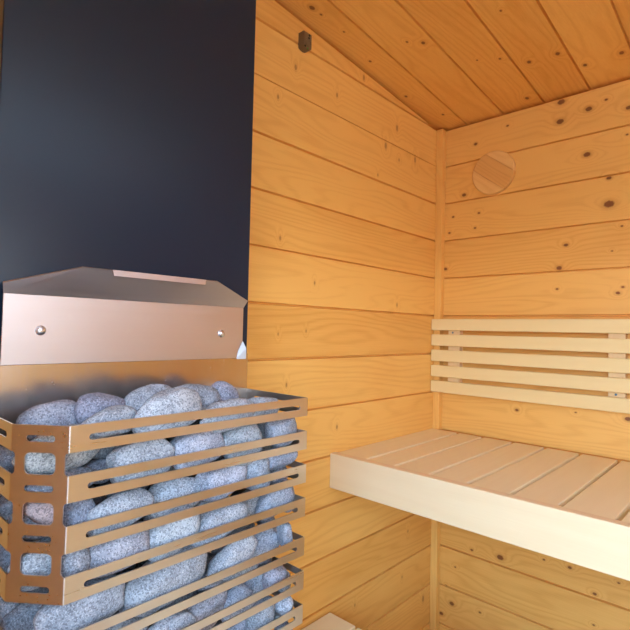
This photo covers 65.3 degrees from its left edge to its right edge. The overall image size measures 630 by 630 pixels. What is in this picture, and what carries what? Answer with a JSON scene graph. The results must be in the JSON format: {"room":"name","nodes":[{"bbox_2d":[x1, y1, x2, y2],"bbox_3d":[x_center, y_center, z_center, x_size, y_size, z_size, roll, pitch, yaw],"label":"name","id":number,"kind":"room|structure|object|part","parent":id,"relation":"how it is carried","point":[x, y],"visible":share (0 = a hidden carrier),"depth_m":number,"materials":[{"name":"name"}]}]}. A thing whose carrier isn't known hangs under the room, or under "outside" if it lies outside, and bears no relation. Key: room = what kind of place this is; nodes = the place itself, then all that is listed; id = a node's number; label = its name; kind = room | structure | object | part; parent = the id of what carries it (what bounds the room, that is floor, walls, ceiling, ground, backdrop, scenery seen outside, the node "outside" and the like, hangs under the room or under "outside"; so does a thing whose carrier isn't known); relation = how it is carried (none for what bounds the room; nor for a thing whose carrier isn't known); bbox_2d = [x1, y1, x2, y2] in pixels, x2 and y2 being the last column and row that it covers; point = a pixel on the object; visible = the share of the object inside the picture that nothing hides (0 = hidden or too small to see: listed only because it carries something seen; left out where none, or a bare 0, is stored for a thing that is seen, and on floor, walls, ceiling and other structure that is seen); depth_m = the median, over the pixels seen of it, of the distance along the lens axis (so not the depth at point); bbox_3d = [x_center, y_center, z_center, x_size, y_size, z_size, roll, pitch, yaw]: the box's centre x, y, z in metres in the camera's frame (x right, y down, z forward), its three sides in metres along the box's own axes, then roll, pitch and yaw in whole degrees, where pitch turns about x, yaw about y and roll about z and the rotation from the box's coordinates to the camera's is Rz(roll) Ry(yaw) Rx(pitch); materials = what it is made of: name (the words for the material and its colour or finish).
{"room":"sauna","nodes":[
{"label":"sauna","id":0,"kind":"room"},
{"bbox_2d":[247,0,436,629],"bbox_3d":[-0.157,0.180,1.169,0.040,2.066,1.701,0,-3,43],"label":"wall","id":1,"kind":"structure","parent":0,"point":[341,284],"depth_m":1.39,"materials":[{"name":"brown wood"}]},
{"bbox_2d":[0,0,255,353],"bbox_3d":[-0.322,-0.364,0.840,0.174,0.883,0.414,0,-3,43],"label":"wall panel","id":2,"kind":"object","parent":1,"relation":"attached to","point":[126,126],"depth_m":0.75,"materials":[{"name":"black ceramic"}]},
{"bbox_2d":[298,30,311,52],"bbox_3d":[-0.025,-0.704,1.272,0.023,0.045,0.029,0,-3,43],"label":"sensor","id":3,"kind":"object","parent":1,"relation":"attached to","point":[305,39],"visible":1,"depth_m":1.26,"materials":[{"name":"brown"}]},
{"bbox_2d":[275,0,629,131],"bbox_3d":[0.496,-0.791,0.610,1.768,0.255,1.782,0,-3,43],"label":"ceiling","id":4,"kind":"structure","parent":0,"point":[455,64],"depth_m":1.33,"materials":[{"name":"brown wood"}]},
{"bbox_2d":[439,79,629,629],"bbox_3d":[1.067,0.286,1.212,1.768,1.913,0.040,0,-3,43],"label":"wall","id":5,"kind":"structure","parent":0,"point":[554,243],"depth_m":1.54,"materials":[{"name":"brown wood"}]},
{"bbox_2d":[429,129,445,629],"bbox_3d":[0.438,0.287,1.756,0.025,1.917,0.026,0,-3,43],"label":"trim","id":6,"kind":"structure","parent":5,"relation":"attached to","point":[441,134],"depth_m":1.75,"materials":[{"name":"brown wood"}]},
{"bbox_2d":[472,150,515,194],"bbox_3d":[0.600,-0.478,1.652,0.144,0.144,0.016,0,-3,43],"label":"air vent","id":7,"kind":"object","parent":5,"relation":"in","point":[494,172],"visible":1,"depth_m":1.64,"materials":[{"name":"brown wood"}]},
{"bbox_2d":[430,319,629,413],"bbox_3d":[0.821,0.140,1.391,1.082,0.257,0.045,0,-3,43],"label":"backrest","id":8,"kind":"object","parent":5,"relation":"attached to","point":[617,344],"visible":1,"depth_m":1.49,"materials":[{"name":"beige wood"}]},
{"bbox_3d":[0.450,1.228,0.545,1.768,0.040,1.782,0,-3,43],"label":"floor","id":9,"kind":"structure","parent":0,"visible":0},
{"bbox_2d":[0,267,307,629],"bbox_3d":[-0.282,0.568,0.750,0.329,1.257,0.413,0,-3,43],"label":"heater","id":10,"kind":"object","parent":9,"relation":"on","point":[70,334],"visible":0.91,"depth_m":0.67,"materials":[{"name":"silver metal"}]},
{"bbox_2d":[0,596,20,622],"bbox_3d":[-0.375,0.356,0.602,0.057,0.038,0.035,0,-3,43],"label":"stone","id":11,"kind":"object","parent":10,"relation":"in","point":[5,607],"visible":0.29,"depth_m":0.58,"materials":[{"name":"stone"}]},
{"bbox_2d":[0,544,10,570],"bbox_3d":[-0.380,0.301,0.605,0.043,0.040,0.028,0,-2,41],"label":"stone","id":12,"kind":"object","parent":11,"relation":"on","point":[5,556],"visible":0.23,"depth_m":0.59,"materials":[{"name":"stone"}]},
{"bbox_2d":[0,496,12,530],"bbox_3d":[-0.381,0.242,0.604,0.029,0.040,0.043,3,-3,-44],"label":"stone","id":13,"kind":"object","parent":12,"relation":"on","point":[6,506],"visible":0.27,"depth_m":0.59,"materials":[{"name":"stone"}]},
{"bbox_2d":[0,446,14,473],"bbox_3d":[-0.381,0.179,0.605,0.030,0.037,0.045,3,-2,-41],"label":"stone","id":14,"kind":"object","parent":13,"relation":"on","point":[6,455],"visible":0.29,"depth_m":0.59,"materials":[{"name":"stone"}]},
{"bbox_2d":[6,539,51,591],"bbox_3d":[-0.314,0.285,0.561,0.036,0.052,0.064,0,-3,43],"label":"stone","id":15,"kind":"object","parent":10,"relation":"in","point":[31,563],"visible":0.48,"depth_m":0.54,"materials":[{"name":"stone"}]},
{"bbox_2d":[23,502,53,524],"bbox_3d":[-0.310,0.223,0.566,0.048,0.045,0.036,3,-2,-38],"label":"stone","id":16,"kind":"object","parent":15,"relation":"on","point":[41,514],"visible":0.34,"depth_m":0.55,"materials":[{"name":"stone"}]},
{"bbox_2d":[25,467,94,503],"bbox_3d":[-0.293,0.196,0.567,0.033,0.032,0.079,0,-2,39],"label":"stone","id":17,"kind":"object","parent":16,"relation":"on","point":[79,470],"visible":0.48,"depth_m":0.56,"materials":[{"name":"stone"}]},
{"bbox_2d":[11,423,105,474],"bbox_3d":[-0.296,0.158,0.578,0.036,0.056,0.105,0,-2,41],"label":"stone","id":18,"kind":"object","parent":17,"relation":"on","point":[35,463],"visible":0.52,"depth_m":0.55,"materials":[{"name":"stone"}]},
{"bbox_2d":[26,587,48,592],"bbox_3d":[-0.335,0.358,0.630,0.039,0.062,0.068,0,-3,44],"label":"stone","id":19,"kind":"object","parent":10,"relation":"in","point":[43,589],"visible":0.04,"depth_m":0.61,"materials":[{"name":"stone"}]},
{"bbox_2d":[33,536,50,541],"bbox_3d":[-0.315,0.272,0.593,0.034,0.027,0.048,0,-3,43],"label":"stone","id":20,"kind":"object","parent":10,"relation":"in","point":[45,537],"visible":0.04,"depth_m":0.58,"materials":[{"name":"stone"}]},
{"bbox_2d":[7,513,44,539],"bbox_3d":[-0.334,0.242,0.578,0.051,0.046,0.036,3,-2,-41],"label":"stone","id":21,"kind":"object","parent":20,"relation":"on","point":[26,520],"visible":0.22,"depth_m":0.56,"materials":[{"name":"stone"}]},
{"bbox_2d":[33,574,124,629],"bbox_3d":[-0.271,0.342,0.570,0.100,0.063,0.042,3,-2,-41],"label":"stone","id":22,"kind":"object","parent":10,"relation":"in","point":[79,614],"visible":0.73,"depth_m":0.55,"materials":[{"name":"stone"}]},
{"bbox_2d":[61,548,90,577],"bbox_3d":[-0.278,0.280,0.559,0.036,0.047,0.038,0,-2,31],"label":"stone","id":23,"kind":"object","parent":22,"relation":"on","point":[78,561],"visible":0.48,"depth_m":0.55,"materials":[{"name":"stone"}]},
{"bbox_2d":[63,498,95,526],"bbox_3d":[-0.277,0.234,0.575,0.036,0.047,0.038,0,-3,43],"label":"stone","id":24,"kind":"object","parent":23,"relation":"on","point":[75,512],"visible":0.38,"depth_m":0.56,"materials":[{"name":"stone"}]},
{"bbox_2d":[87,521,149,578],"bbox_3d":[-0.235,0.284,0.598,0.037,0.054,0.082,0,-2,39],"label":"stone","id":25,"kind":"object","parent":22,"relation":"on","point":[116,549],"visible":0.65,"depth_m":0.58,"materials":[{"name":"stone"}]},
{"bbox_2d":[86,487,153,536],"bbox_3d":[-0.237,0.240,0.597,0.085,0.052,0.037,3,-2,-41],"label":"stone","id":26,"kind":"object","parent":25,"relation":"on","point":[126,500],"visible":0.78,"depth_m":0.58,"materials":[{"name":"stone"}]},
{"bbox_2d":[106,438,174,482],"bbox_3d":[-0.220,0.183,0.621,0.043,0.059,0.086,0,-2,40],"label":"stone","id":27,"kind":"object","parent":26,"relation":"on","point":[133,453],"visible":0.71,"depth_m":0.60,"materials":[{"name":"stone"}]},
{"bbox_2d":[80,405,136,437],"bbox_3d":[-0.253,0.131,0.606,0.033,0.036,0.077,0,-2,41],"label":"stone","id":28,"kind":"object","parent":27,"relation":"on","point":[118,412],"visible":0.62,"depth_m":0.60,"materials":[{"name":"stone"}]},
{"bbox_2d":[131,387,201,432],"bbox_3d":[-0.193,0.128,0.649,0.102,0.063,0.043,3,-2,-42],"label":"stone","id":29,"kind":"object","parent":27,"relation":"on","point":[176,399],"visible":0.77,"depth_m":0.64,"materials":[{"name":"stone"}]},
{"bbox_3d":[-0.263,0.025,0.756,0.002,0.091,0.382,0,-3,43],"label":"deflector plate","id":30,"kind":"part","parent":10,"relation":"part of","materials":[{"name":"metal"}]},
{"bbox_3d":[-0.270,0.306,0.753,0.003,0.486,0.409,0,-3,43],"label":"plate","id":31,"kind":"part","parent":10,"relation":"part of","materials":[{"name":"metal"}]},
{"bbox_2d":[105,617,148,629],"bbox_3d":[-0.239,0.404,0.619,0.036,0.047,0.058,0,-3,43],"label":"stone","id":32,"kind":"object","parent":10,"relation":"in","point":[131,620],"visible":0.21,"depth_m":0.61,"materials":[{"name":"stone"}]},
{"bbox_2d":[119,606,158,617],"bbox_3d":[-0.227,0.380,0.652,0.034,0.047,0.067,0,-2,39],"label":"stone","id":33,"kind":"object","parent":32,"relation":"on","point":[123,608],"visible":0.08,"depth_m":0.63,"materials":[{"name":"stone"}]},
{"bbox_2d":[0,388,307,605],"bbox_3d":[-0.211,0.222,0.701,0.156,0.190,0.412,0,-3,43],"label":"basket","id":34,"kind":"object","parent":10,"relation":"on","point":[13,436],"depth_m":0.58,"materials":[{"name":"metal"}]},
{"bbox_2d":[147,610,196,629],"bbox_3d":[-0.193,0.418,0.639,0.089,0.050,0.038,3,-2,-38],"label":"stone","id":35,"kind":"object","parent":10,"relation":"in","point":[182,619],"visible":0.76,"depth_m":0.64,"materials":[{"name":"stone"}]},
{"bbox_2d":[124,545,207,612],"bbox_3d":[-0.196,0.342,0.644,0.116,0.066,0.048,3,-2,-38],"label":"stone","id":36,"kind":"object","parent":35,"relation":"on","point":[140,590],"visible":0.61,"depth_m":0.62,"materials":[{"name":"stone"}]},
{"bbox_2d":[148,505,200,562],"bbox_3d":[-0.189,0.286,0.649,0.082,0.066,0.037,3,-3,-43],"label":"stone","id":37,"kind":"object","parent":36,"relation":"on","point":[176,530],"visible":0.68,"depth_m":0.64,"materials":[{"name":"stone"}]},
{"bbox_2d":[143,477,199,520],"bbox_3d":[-0.193,0.253,0.674,0.089,0.059,0.039,3,-3,-45],"label":"stone","id":38,"kind":"object","parent":37,"relation":"on","point":[175,488],"visible":0.44,"depth_m":0.66,"materials":[{"name":"stone"}]},
{"bbox_2d":[191,501,247,546],"bbox_3d":[-0.137,0.298,0.704,0.100,0.061,0.039,3,-3,-44],"label":"stone","id":39,"kind":"object","parent":36,"relation":"on","point":[227,514],"visible":0.58,"depth_m":0.69,"materials":[{"name":"stone"}]},
{"bbox_2d":[195,458,246,501],"bbox_3d":[-0.134,0.239,0.713,0.038,0.056,0.078,0,-2,41],"label":"stone","id":40,"kind":"object","parent":39,"relation":"on","point":[232,474],"visible":0.66,"depth_m":0.69,"materials":[{"name":"stone"}]},
{"bbox_2d":[170,431,224,469],"bbox_3d":[-0.160,0.182,0.679,0.090,0.054,0.036,3,-3,-44],"label":"stone","id":41,"kind":"object","parent":40,"relation":"on","point":[184,444],"visible":0.63,"depth_m":0.66,"materials":[{"name":"stone"}]},
{"bbox_2d":[199,398,254,432],"bbox_3d":[-0.129,0.146,0.716,0.037,0.046,0.102,0,-2,39],"label":"stone","id":42,"kind":"object","parent":41,"relation":"on","point":[235,401],"visible":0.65,"depth_m":0.70,"materials":[{"name":"stone"}]},
{"bbox_2d":[221,424,261,466],"bbox_3d":[-0.113,0.192,0.738,0.071,0.064,0.048,3,-2,-40],"label":"stone","id":43,"kind":"object","parent":40,"relation":"on","point":[247,433],"visible":0.56,"depth_m":0.72,"materials":[{"name":"stone"}]},
{"bbox_2d":[249,397,279,415],"bbox_3d":[-0.093,0.150,0.779,0.094,0.041,0.037,3,-3,-43],"label":"stone","id":44,"kind":"object","parent":43,"relation":"on","point":[255,400],"visible":0.35,"depth_m":0.77,"materials":[{"name":"stone"}]},
{"bbox_2d":[184,584,226,629],"bbox_3d":[-0.164,0.423,0.698,0.086,0.063,0.041,3,-2,-41],"label":"stone","id":45,"kind":"object","parent":10,"relation":"in","point":[201,610],"visible":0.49,"depth_m":0.69,"materials":[{"name":"stone"}]},
{"bbox_2d":[198,570,221,592],"bbox_3d":[-0.157,0.394,0.727,0.038,0.032,0.035,2,-2,-31],"label":"stone","id":46,"kind":"object","parent":45,"relation":"on","point":[216,583],"visible":0.16,"depth_m":0.71,"materials":[{"name":"stone"}]},
{"bbox_2d":[206,529,257,579],"bbox_3d":[-0.122,0.349,0.717,0.035,0.058,0.085,0,-2,39],"label":"stone","id":47,"kind":"object","parent":45,"relation":"on","point":[234,553],"visible":0.59,"depth_m":0.70,"materials":[{"name":"stone"}]},
{"bbox_2d":[194,496,228,506],"bbox_3d":[-0.152,0.275,0.728,0.034,0.045,0.061,0,-2,41],"label":"stone","id":48,"kind":"object","parent":10,"relation":"in","point":[200,502],"visible":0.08,"depth_m":0.70,"materials":[{"name":"stone"}]},
{"bbox_2d":[212,455,223,461],"bbox_3d":[-0.145,0.226,0.777,0.036,0.034,0.067,0,-2,38],"label":"stone","id":49,"kind":"object","parent":10,"relation":"in","point":[221,457],"visible":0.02,"depth_m":0.76,"materials":[{"name":"stone"}]},
{"bbox_3d":[-0.127,0.177,0.801,0.040,0.047,0.069,0,33,43],"label":"stone","id":50,"kind":"object","parent":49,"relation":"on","visible":0},
{"bbox_2d":[211,381,238,400],"bbox_3d":[-0.147,0.133,0.782,0.056,0.057,0.036,3,-2,-41],"label":"stone","id":51,"kind":"object","parent":50,"relation":"on","point":[227,391],"visible":0.45,"depth_m":0.77,"materials":[{"name":"stone"}]},
{"bbox_2d":[226,619,245,629],"bbox_3d":[-0.119,0.488,0.753,0.036,0.049,0.057,0,-2,33],"label":"stone","id":52,"kind":"object","parent":10,"relation":"in","point":[241,625],"visible":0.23,"depth_m":0.74,"materials":[{"name":"stone"}]},
{"bbox_2d":[221,583,252,621],"bbox_3d":[-0.118,0.432,0.738,0.055,0.051,0.037,3,-2,-38],"label":"stone","id":53,"kind":"object","parent":52,"relation":"on","point":[235,594],"visible":0.49,"depth_m":0.73,"materials":[{"name":"stone"}]},
{"bbox_2d":[244,563,268,606],"bbox_3d":[-0.097,0.437,0.787,0.038,0.058,0.085,0,-2,39],"label":"stone","id":54,"kind":"object","parent":52,"relation":"on","point":[256,585],"visible":0.15,"depth_m":0.77,"materials":[{"name":"stone"}]},
{"bbox_2d":[222,564,257,583],"bbox_3d":[-0.121,0.405,0.776,0.033,0.048,0.080,0,-2,39],"label":"stone","id":55,"kind":"object","parent":54,"relation":"on","point":[251,568],"visible":0.16,"depth_m":0.77,"materials":[{"name":"stone"}]},
{"bbox_2d":[211,523,254,555],"bbox_3d":[-0.131,0.361,0.793,0.082,0.047,0.033,3,-3,-44],"label":"stone","id":56,"kind":"object","parent":55,"relation":"on","point":[213,552],"visible":0.13,"depth_m":0.77,"materials":[{"name":"stone"}]},
{"bbox_2d":[229,524,248,534],"bbox_3d":[-0.119,0.326,0.797,0.035,0.042,0.076,0,-2,38],"label":"stone","id":57,"kind":"object","parent":56,"relation":"on","point":[242,527],"visible":0.14,"depth_m":0.78,"materials":[{"name":"stone"}]},
{"bbox_2d":[242,489,258,515],"bbox_3d":[-0.101,0.299,0.785,0.054,0.043,0.036,3,-3,-44],"label":"stone","id":58,"kind":"object","parent":57,"relation":"on","point":[251,503],"visible":0.22,"depth_m":0.77,"materials":[{"name":"stone"}]},
{"label":"stone","id":59,"kind":"object","parent":57,"relation":"on","visible":0},
{"bbox_2d":[256,422,272,450],"bbox_3d":[-0.089,0.203,0.823,0.041,0.056,0.062,0,-3,43],"label":"stone","id":60,"kind":"object","parent":59,"relation":"on","point":[261,426],"visible":0.12,"depth_m":0.80,"materials":[{"name":"stone"}]},
{"bbox_2d":[251,523,278,563],"bbox_3d":[-0.086,0.373,0.801,0.065,0.059,0.043,3,-2,-41],"label":"stone","id":61,"kind":"object","parent":55,"relation":"on","point":[267,541],"visible":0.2,"depth_m":0.79,"materials":[{"name":"stone"}]},
{"bbox_2d":[245,596,274,629],"bbox_3d":[-0.084,0.467,0.759,0.054,0.051,0.032,3,-2,-41],"label":"stone","id":62,"kind":"object","parent":52,"relation":"on","point":[265,616],"visible":0.63,"depth_m":0.75,"materials":[{"name":"stone"}]},
{"bbox_2d":[262,565,287,588],"bbox_3d":[-0.064,0.417,0.785,0.036,0.038,0.045,0,-3,43],"label":"stone","id":63,"kind":"object","parent":62,"relation":"on","point":[269,578],"visible":0.64,"depth_m":0.77,"materials":[{"name":"stone"}]},
{"bbox_2d":[276,522,292,549],"bbox_3d":[-0.049,0.358,0.797,0.022,0.046,0.028,3,-2,-40],"label":"stone","id":64,"kind":"object","parent":63,"relation":"on","point":[284,531],"visible":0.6,"depth_m":0.79,"materials":[{"name":"stone"}]},
{"bbox_2d":[258,558,271,565],"bbox_3d":[-0.088,0.408,0.829,0.033,0.036,0.035,1,-2,8],"label":"stone","id":65,"kind":"object","parent":10,"relation":"in","point":[270,559],"visible":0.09,"depth_m":0.81,"materials":[{"name":"stone"}]},
{"bbox_2d":[257,516,274,524],"bbox_3d":[-0.084,0.348,0.835,0.028,0.028,0.034,3,-3,-43],"label":"stone","id":66,"kind":"object","parent":65,"relation":"on","point":[271,518],"visible":0.17,"depth_m":0.82,"materials":[{"name":"stone"}]},
{"bbox_2d":[255,478,294,519],"bbox_3d":[-0.065,0.293,0.784,0.075,0.059,0.036,3,-2,-41],"label":"stone","id":67,"kind":"object","parent":10,"relation":"in","point":[265,502],"visible":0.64,"depth_m":0.77,"materials":[{"name":"stone"}]},
{"bbox_2d":[245,458,270,489],"bbox_3d":[-0.089,0.242,0.753,0.040,0.054,0.038,1,-2,14],"label":"stone","id":68,"kind":"object","parent":67,"relation":"on","point":[260,467],"visible":0.52,"depth_m":0.74,"materials":[{"name":"stone"}]},
{"bbox_2d":[270,466,287,482],"bbox_3d":[-0.065,0.262,0.811,0.038,0.032,0.039,0,-2,34],"label":"stone","id":69,"kind":"object","parent":67,"relation":"on","point":[284,467],"visible":0.13,"depth_m":0.80,"materials":[{"name":"stone"}]},
{"bbox_2d":[268,444,297,469],"bbox_3d":[-0.056,0.228,0.790,0.065,0.036,0.034,3,-2,-41],"label":"stone","id":70,"kind":"object","parent":67,"relation":"on","point":[275,462],"visible":0.62,"depth_m":0.78,"materials":[{"name":"stone"}]},
{"bbox_2d":[265,418,296,447],"bbox_3d":[-0.053,0.187,0.793,0.060,0.052,0.039,3,-2,-40],"label":"stone","id":71,"kind":"object","parent":70,"relation":"on","point":[285,426],"visible":0.62,"depth_m":0.78,"materials":[{"name":"stone"}]},
{"bbox_2d":[274,621,292,629],"bbox_3d":[-0.051,0.509,0.792,0.034,0.031,0.028,0,-2,31],"label":"stone","id":72,"kind":"object","parent":10,"relation":"in","point":[285,622],"visible":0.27,"depth_m":0.79,"materials":[{"name":"stone"}]},
{"bbox_2d":[275,592,293,615],"bbox_3d":[-0.053,0.465,0.792,0.034,0.033,0.036,2,-2,-30],"label":"stone","id":73,"kind":"object","parent":72,"relation":"on","point":[285,605],"visible":0.62,"depth_m":0.78,"materials":[{"name":"stone"}]},
{"bbox_2d":[278,571,290,591],"bbox_3d":[-0.053,0.435,0.808,0.029,0.036,0.035,2,-2,-30],"label":"stone","id":74,"kind":"object","parent":73,"relation":"on","point":[288,573],"visible":0.2,"depth_m":0.79,"materials":[{"name":"stone"}]},
{"label":"stone","id":75,"kind":"object","parent":10,"relation":"in","visible":0},
{"bbox_2d":[138,559,147,567],"bbox_3d":[-0.236,0.366,0.736,0.056,0.060,0.043,2,-2,-29],"label":"stone","id":76,"kind":"object","parent":75,"relation":"on","point":[142,563],"visible":0.03,"depth_m":0.71,"materials":[{"name":"stone"}]},
{"bbox_3d":[-0.296,0.275,0.679,0.037,0.046,0.057,0,-10,43],"label":"stone","id":77,"kind":"object","parent":10,"relation":"in","visible":0},
{"bbox_2d":[96,481,110,498],"bbox_3d":[-0.278,0.240,0.668,0.034,0.026,0.053,0,-3,43],"label":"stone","id":78,"kind":"object","parent":77,"relation":"on","point":[109,482],"visible":0.09,"depth_m":0.66,"materials":[{"name":"stone"}]},
{"bbox_2d":[106,483,148,497],"bbox_3d":[-0.251,0.231,0.661,0.061,0.032,0.034,3,-2,-40],"label":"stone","id":79,"kind":"object","parent":78,"relation":"on","point":[147,486],"visible":0.06,"depth_m":0.64,"materials":[{"name":"stone"}]},
{"bbox_3d":[-0.318,0.422,0.595,0.040,0.051,0.073,0,2,43],"label":"stone","id":80,"kind":"object","parent":10,"relation":"in","visible":0},
{"bbox_2d":[0,603,43,629],"bbox_3d":[-0.342,0.367,0.585,0.060,0.051,0.034,3,-3,-44],"label":"stone","id":81,"kind":"object","parent":80,"relation":"on","point":[21,617],"visible":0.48,"depth_m":0.57,"materials":[{"name":"stone"}]},
{"bbox_3d":[-0.271,0.297,0.654,0.036,0.043,0.072,0,-5,43],"label":"stone","id":82,"kind":"object","parent":10,"relation":"in","visible":0},
{"bbox_2d":[88,485,105,504],"bbox_3d":[-0.293,0.239,0.621,0.034,0.053,0.055,0,-2,41],"label":"stone","id":83,"kind":"object","parent":82,"relation":"on","point":[97,500],"visible":0.09,"depth_m":0.62,"materials":[{"name":"stone"}]},
{"bbox_2d":[84,459,109,483],"bbox_3d":[-0.274,0.198,0.632,0.035,0.030,0.047,-1,-3,44],"label":"stone","id":84,"kind":"object","parent":83,"relation":"on","point":[97,464],"visible":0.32,"depth_m":0.62,"materials":[{"name":"stone"}]},
{"bbox_2d":[92,434,122,458],"bbox_3d":[-0.273,0.171,0.640,0.034,0.032,0.059,0,-3,43],"label":"stone","id":85,"kind":"object","parent":84,"relation":"on","point":[102,453],"visible":0.23,"depth_m":0.62,"materials":[{"name":"stone"}]},
{"bbox_2d":[74,392,124,423],"bbox_3d":[-0.273,0.122,0.625,0.064,0.047,0.037,3,-2,-42],"label":"stone","id":86,"kind":"object","parent":85,"relation":"on","point":[87,405],"visible":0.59,"depth_m":0.60,"materials":[{"name":"stone"}]},
{"label":"stone","id":87,"kind":"object","parent":10,"relation":"in","visible":0},
{"bbox_2d":[16,399,77,440],"bbox_3d":[-0.319,0.129,0.594,0.036,0.049,0.072,0,-2,40],"label":"stone","id":88,"kind":"object","parent":87,"relation":"on","point":[58,412],"visible":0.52,"depth_m":0.58,"materials":[{"name":"stone"}]},
{"label":"stone","id":89,"kind":"object","parent":10,"relation":"in","visible":0},
{"label":"stone","id":90,"kind":"object","parent":89,"relation":"on","visible":0},
{"bbox_2d":[126,564,135,569],"bbox_3d":[-0.284,0.345,0.686,0.071,0.049,0.040,3,-3,-44],"label":"stone","id":91,"kind":"object","parent":90,"relation":"on","point":[132,567],"visible":0.02,"depth_m":0.69,"materials":[{"name":"stone"}]},
{"label":"stone","id":92,"kind":"object","parent":10,"relation":"in","visible":0},
{"bbox_2d":[124,384,171,430],"bbox_3d":[-0.227,0.125,0.676,0.086,0.062,0.041,3,-2,-41],"label":"stone","id":93,"kind":"object","parent":92,"relation":"on","point":[137,397],"visible":0.32,"depth_m":0.65,"materials":[{"name":"stone"}]},
{"label":"stone","id":94,"kind":"object","parent":10,"relation":"in","visible":0},
{"bbox_2d":[149,462,209,486],"bbox_3d":[-0.197,0.226,0.719,0.034,0.040,0.100,0,-2,42],"label":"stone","id":95,"kind":"object","parent":94,"relation":"on","point":[172,468],"visible":0.03,"depth_m":0.69,"materials":[{"name":"stone"}]},
{"bbox_2d":[168,419,198,441],"bbox_3d":[-0.199,0.172,0.739,0.036,0.050,0.055,-1,-3,45],"label":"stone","id":96,"kind":"object","parent":95,"relation":"on","point":[196,422],"visible":0.03,"depth_m":0.73,"materials":[{"name":"stone"}]},
{"bbox_2d":[177,384,219,409],"bbox_3d":[-0.182,0.128,0.732,0.095,0.052,0.041,3,-2,-42],"label":"stone","id":97,"kind":"object","parent":96,"relation":"on","point":[208,395],"visible":0.37,"depth_m":0.73,"materials":[{"name":"stone"}]},
{"bbox_2d":[302,613,361,629],"bbox_3d":[0.520,1.004,0.622,1.679,0.414,0.378,0,-3,43],"label":"bench","id":98,"kind":"object","parent":9,"relation":"on","point":[330,621],"visible":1,"depth_m":1.28,"materials":[{"name":"beige wood"}]},
{"bbox_3d":[1.104,0.243,-0.014,0.040,1.921,1.701,0,-3,43],"label":"wall","id":99,"kind":"structure","parent":0,"visible":0},
{"bbox_2d":[330,428,629,580],"bbox_3d":[0.844,0.432,0.972,1.688,0.094,0.549,0,-3,43],"label":"bench","id":100,"kind":"object","parent":99,"relation":"attached to","point":[571,507],"visible":1,"depth_m":1.14,"materials":[{"name":"beige wood"}]},
{"bbox_3d":[-0.134,0.476,0.836,0.044,0.054,0.066,0,13,43],"label":"stone","id":101,"kind":"object","parent":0,"visible":0},
{"label":"stone","id":102,"kind":"object","parent":101,"relation":"on","visible":0},
{"bbox_2d":[230,489,244,496],"bbox_3d":[-0.135,0.332,0.835,0.040,0.064,0.067,0,-3,44],"label":"stone","id":103,"kind":"object","parent":102,"relation":"on","point":[236,492],"visible":0.09,"depth_m":0.84,"materials":[{"name":"stone"}]},
{"bbox_3d":[-0.265,0.420,0.650,0.036,0.050,0.056,0,13,43],"label":"stone","id":104,"kind":"object","parent":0,"visible":0},
{"bbox_2d":[115,569,130,583],"bbox_3d":[-0.258,0.358,0.660,0.034,0.031,0.048,0,-3,43],"label":"stone","id":105,"kind":"object","parent":104,"relation":"on","point":[124,570],"visible":0.1,"depth_m":0.66,"materials":[{"name":"stone"}]},
{"label":"stone","id":106,"kind":"object","parent":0,"visible":0},
{"bbox_2d":[159,590,198,610],"bbox_3d":[-0.198,0.416,0.718,0.032,0.038,0.064,0,-3,43],"label":"stone","id":107,"kind":"object","parent":106,"relation":"on","point":[195,592],"visible":0.1,"depth_m":0.70,"materials":[{"name":"stone"}]},
{"bbox_3d":[-0.216,0.519,0.706,0.038,0.054,0.056,0,18,43],"label":"stone","id":108,"kind":"object","parent":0,"visible":0},
{"label":"stone","id":109,"kind":"object","parent":108,"relation":"on","visible":0},
{"bbox_3d":[-0.157,0.429,0.767,0.034,0.037,0.062,0,7,43],"label":"stone","id":110,"kind":"object","parent":109,"relation":"on","visible":0},
{"bbox_2d":[205,552,213,569],"bbox_3d":[-0.178,0.394,0.758,0.057,0.049,0.037,3,-2,-35],"label":"stone","id":111,"kind":"object","parent":110,"relation":"on","point":[209,556],"visible":0.06,"depth_m":0.76,"materials":[{"name":"stone"}]}
]}

